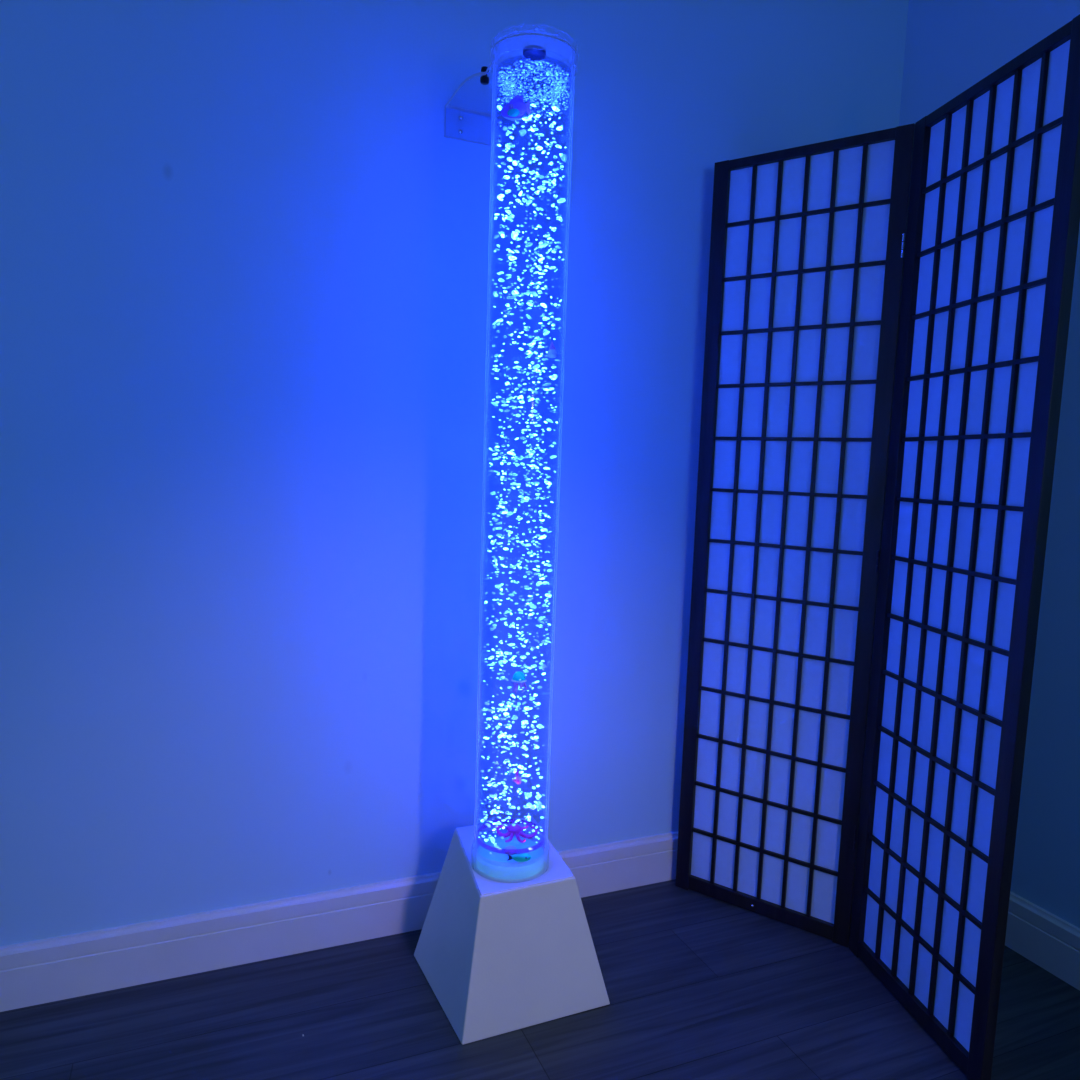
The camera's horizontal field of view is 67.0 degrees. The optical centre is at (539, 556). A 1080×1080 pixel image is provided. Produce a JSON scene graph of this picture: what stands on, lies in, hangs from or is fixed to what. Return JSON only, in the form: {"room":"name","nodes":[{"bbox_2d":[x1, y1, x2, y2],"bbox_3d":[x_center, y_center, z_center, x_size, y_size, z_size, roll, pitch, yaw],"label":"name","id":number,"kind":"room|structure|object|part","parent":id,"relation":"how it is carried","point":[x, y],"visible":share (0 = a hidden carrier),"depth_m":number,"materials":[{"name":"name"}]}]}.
{"room":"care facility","nodes":[
{"label":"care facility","id":0,"kind":"room"},
{"bbox_2d":[0,0,908,946],"bbox_3d":[-0.584,-0.339,1.659,3.427,2.400,0.100,-1,7,-23],"label":"wall","id":1,"kind":"structure","parent":0,"point":[246,278],"depth_m":1.69,"materials":[{"name":"paint"}]},
{"bbox_2d":[0,831,677,1011],"bbox_3d":[-0.598,0.798,1.736,3.227,0.123,0.016,-1,7,-23],"label":"baseboard","id":2,"kind":"structure","parent":1,"relation":"attached to","point":[37,972],"depth_m":1.72,"materials":[{"name":"white paint"}]},
{"bbox_2d":[444,57,545,149],"bbox_3d":[-0.082,-0.897,1.613,0.151,0.073,0.242,-1,7,-23],"label":"wall bracket","id":3,"kind":"object","parent":1,"relation":"attached to","point":[484,79],"visible":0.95,"depth_m":1.62,"materials":[{"name":"clear plastic"}]},
{"bbox_3d":[-0.128,-0.905,1.722,0.150,0.062,0.006,-1,7,-23],"label":"wall plate","id":4,"kind":"part","parent":3,"relation":"part of","materials":[{"name":"clear plastic"}]},
{"bbox_3d":[-0.080,-0.919,1.607,0.151,0.006,0.236,-1,7,-23],"label":"shelf plate","id":5,"kind":"part","parent":3,"relation":"part of","materials":[{"name":"clear plastic"}]},
{"bbox_2d":[0,879,1079,1079],"bbox_3d":[0.062,1.100,0.186,3.427,0.080,3.633,-1,7,-23],"label":"floor","id":6,"kind":"structure","parent":0,"point":[699,986],"depth_m":1.57,"materials":[{"name":"wood"}]},
{"bbox_2d":[414,816,609,1044],"bbox_3d":[-0.062,0.741,1.684,0.327,0.283,0.304,-1,7,-23],"label":"pedestal","id":7,"kind":"object","parent":6,"relation":"on","point":[498,956],"visible":0.95,"depth_m":1.56,"materials":[{"name":"white paint"}]},
{"bbox_3d":[-0.063,0.603,1.664,0.216,0.004,0.279,-1,7,-23],"label":"panel","id":8,"kind":"part","parent":7,"relation":"part of","materials":[{"name":"white paint"}]},
{"bbox_2d":[471,27,577,879],"bbox_3d":[-0.034,-0.150,1.529,0.155,1.524,0.155,-4,9,-40],"label":"tube","id":9,"kind":"object","parent":7,"relation":"on","point":[496,865],"visible":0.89,"depth_m":1.56,"materials":[{"name":"clear plastic"}]},
{"bbox_2d":[476,837,544,879],"bbox_3d":[-0.059,0.593,1.614,0.136,0.022,0.136,-1,7,-23],"label":"light","id":10,"kind":"object","parent":9,"relation":"attached to","point":[496,865],"depth_m":1.58,"materials":[{"name":"blue plastic"}]},
{"bbox_2d":[511,231,516,239],"bbox_3d":[-0.048,-0.594,1.508,0.010,0.012,0.013,0,7,-17],"label":"bubble","id":11,"kind":"object","parent":9,"relation":"in","point":[513,232],"visible":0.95,"depth_m":1.51,"materials":[{"name":"white"}]},
{"bbox_2d":[500,95,530,120],"bbox_3d":[-0.043,-0.798,1.449,0.054,0.043,0.016,2,7,-3],"label":"fish","id":12,"kind":"object","parent":9,"relation":"in","point":[516,108],"visible":0.99,"depth_m":1.45},
{"bbox_2d":[496,824,536,842],"bbox_3d":[-0.046,0.543,1.610,0.081,0.026,0.046,2,7,-1],"label":"octopus","id":13,"kind":"object","parent":9,"relation":"in","point":[517,830],"visible":0.98,"depth_m":1.60,"materials":[{"name":"plastic"}]},
{"bbox_3d":[-0.070,0.541,1.607,0.032,0.020,0.017,2,7,-1],"label":"arm","id":14,"kind":"part","parent":13,"relation":"part of","materials":[{"name":"plastic"}]},
{"bbox_3d":[-0.058,0.549,1.597,0.009,0.015,0.024,6,8,35],"label":"arm","id":15,"kind":"part","parent":13,"relation":"part of","materials":[{"name":"plastic"}]},
{"bbox_3d":[-0.039,0.550,1.597,0.026,0.016,0.010,8,9,44],"label":"arm","id":16,"kind":"part","parent":13,"relation":"part of","materials":[{"name":"plastic"}]},
{"bbox_3d":[-0.025,0.544,1.610,0.039,0.020,0.020,2,7,-1],"label":"arm","id":17,"kind":"part","parent":13,"relation":"part of","materials":[{"name":"plastic"}]},
{"bbox_2d":[512,771,521,784],"bbox_3d":[-0.046,0.435,1.606,0.020,0.029,0.010,2,7,-1],"label":"fish","id":18,"kind":"object","parent":9,"relation":"in","point":[518,779],"visible":0.95,"depth_m":1.60},
{"bbox_2d":[511,671,526,693],"bbox_3d":[-0.040,0.243,1.584,0.032,0.042,0.030,2,7,-1],"label":"toy jellyfish","id":19,"kind":"object","parent":9,"relation":"in","point":[517,676],"visible":0.99,"depth_m":1.58,"materials":[{"name":"blue plastic"}]},
{"bbox_2d":[507,852,530,861],"bbox_3d":[-0.040,0.579,1.571,0.047,0.017,0.018,2,7,-1],"label":"fish","id":20,"kind":"object","parent":9,"relation":"in","point":[520,857],"visible":1,"depth_m":1.56},
{"bbox_2d":[479,99,566,854],"bbox_3d":[-0.036,-0.117,1.532,0.130,1.376,0.131,4,7,14],"label":"bubbles","id":21,"kind":"object","parent":9,"relation":"in","point":[493,811],"visible":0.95,"depth_m":1.53,"materials":[{"name":"white"}]},
{"bbox_2d":[520,129,525,135],"bbox_3d":[-0.030,-0.752,1.445,0.013,0.008,0.010,5,7,25],"label":"bubble","id":22,"kind":"object","parent":9,"relation":"in","point":[523,131],"visible":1,"depth_m":1.44,"materials":[{"name":"white"}]},
{"bbox_2d":[496,58,569,118],"bbox_3d":[-0.012,-0.830,1.450,0.130,0.049,0.129,-2,7,-28],"label":"froth","id":23,"kind":"object","parent":9,"relation":"in","point":[506,83],"visible":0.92,"depth_m":1.43,"materials":[{"name":"white"}]},
{"bbox_3d":[-0.010,-0.883,1.444,0.154,0.039,0.154,-1,7,-23],"label":"lid","id":24,"kind":"part","parent":9,"relation":"part of","materials":[{"name":"clear plastic"}]},
{"bbox_2d":[539,243,547,247],"bbox_3d":[0.005,-0.562,1.472,0.018,0.008,0.010,4,7,20],"label":"bubble","id":25,"kind":"object","parent":9,"relation":"in","point":[544,244],"visible":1,"depth_m":1.47,"materials":[{"name":"white"}]},
{"bbox_2d":[544,342,556,357],"bbox_3d":[0.019,-0.383,1.506,0.024,0.030,0.016,2,7,-1],"label":"figurine","id":26,"kind":"object","parent":9,"relation":"in","point":[552,353],"visible":1,"depth_m":1.50,"materials":[{"name":"plastic"}]},
{"bbox_2d":[561,154,566,161],"bbox_3d":[0.043,-0.712,1.454,0.010,0.010,0.013,6,7,29],"label":"bubble","id":27,"kind":"object","parent":9,"relation":"in","point":[563,157],"visible":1,"depth_m":1.45,"materials":[{"name":"white"}]},
{"bbox_2d":[675,14,1079,1079],"bbox_3d":[0.667,0.008,1.713,0.184,1.780,0.815,-2,8,-32],"label":"folding screen","id":28,"kind":"object","parent":6,"relation":"on","point":[888,314],"visible":1,"depth_m":1.72,"materials":[{"name":"black wood"}]},
{"bbox_3d":[0.559,-0.015,1.885,0.433,1.780,0.020,7,8,35],"label":"panel","id":29,"kind":"part","parent":28,"relation":"part of","materials":[{"name":"paper"}]},
{"bbox_3d":[0.774,0.031,1.541,0.020,1.780,0.433,1,7,-9],"label":"panel","id":30,"kind":"part","parent":28,"relation":"part of","materials":[{"name":"paper"}]},
{"bbox_2d":[899,0,1079,927],"bbox_3d":[1.634,-0.156,0.693,0.100,2.400,3.433,-1,7,-23],"label":"wall","id":31,"kind":"structure","parent":0,"point":[951,46],"depth_m":1.80,"materials":[{"name":"paint"}]},
{"bbox_2d":[1005,891,1079,990],"bbox_3d":[1.547,0.977,0.792,0.016,0.123,3.417,-1,7,-23],"label":"baseboard","id":32,"kind":"structure","parent":31,"relation":"attached to","point":[1045,939],"depth_m":1.80,"materials":[{"name":"white paint"}]}
]}

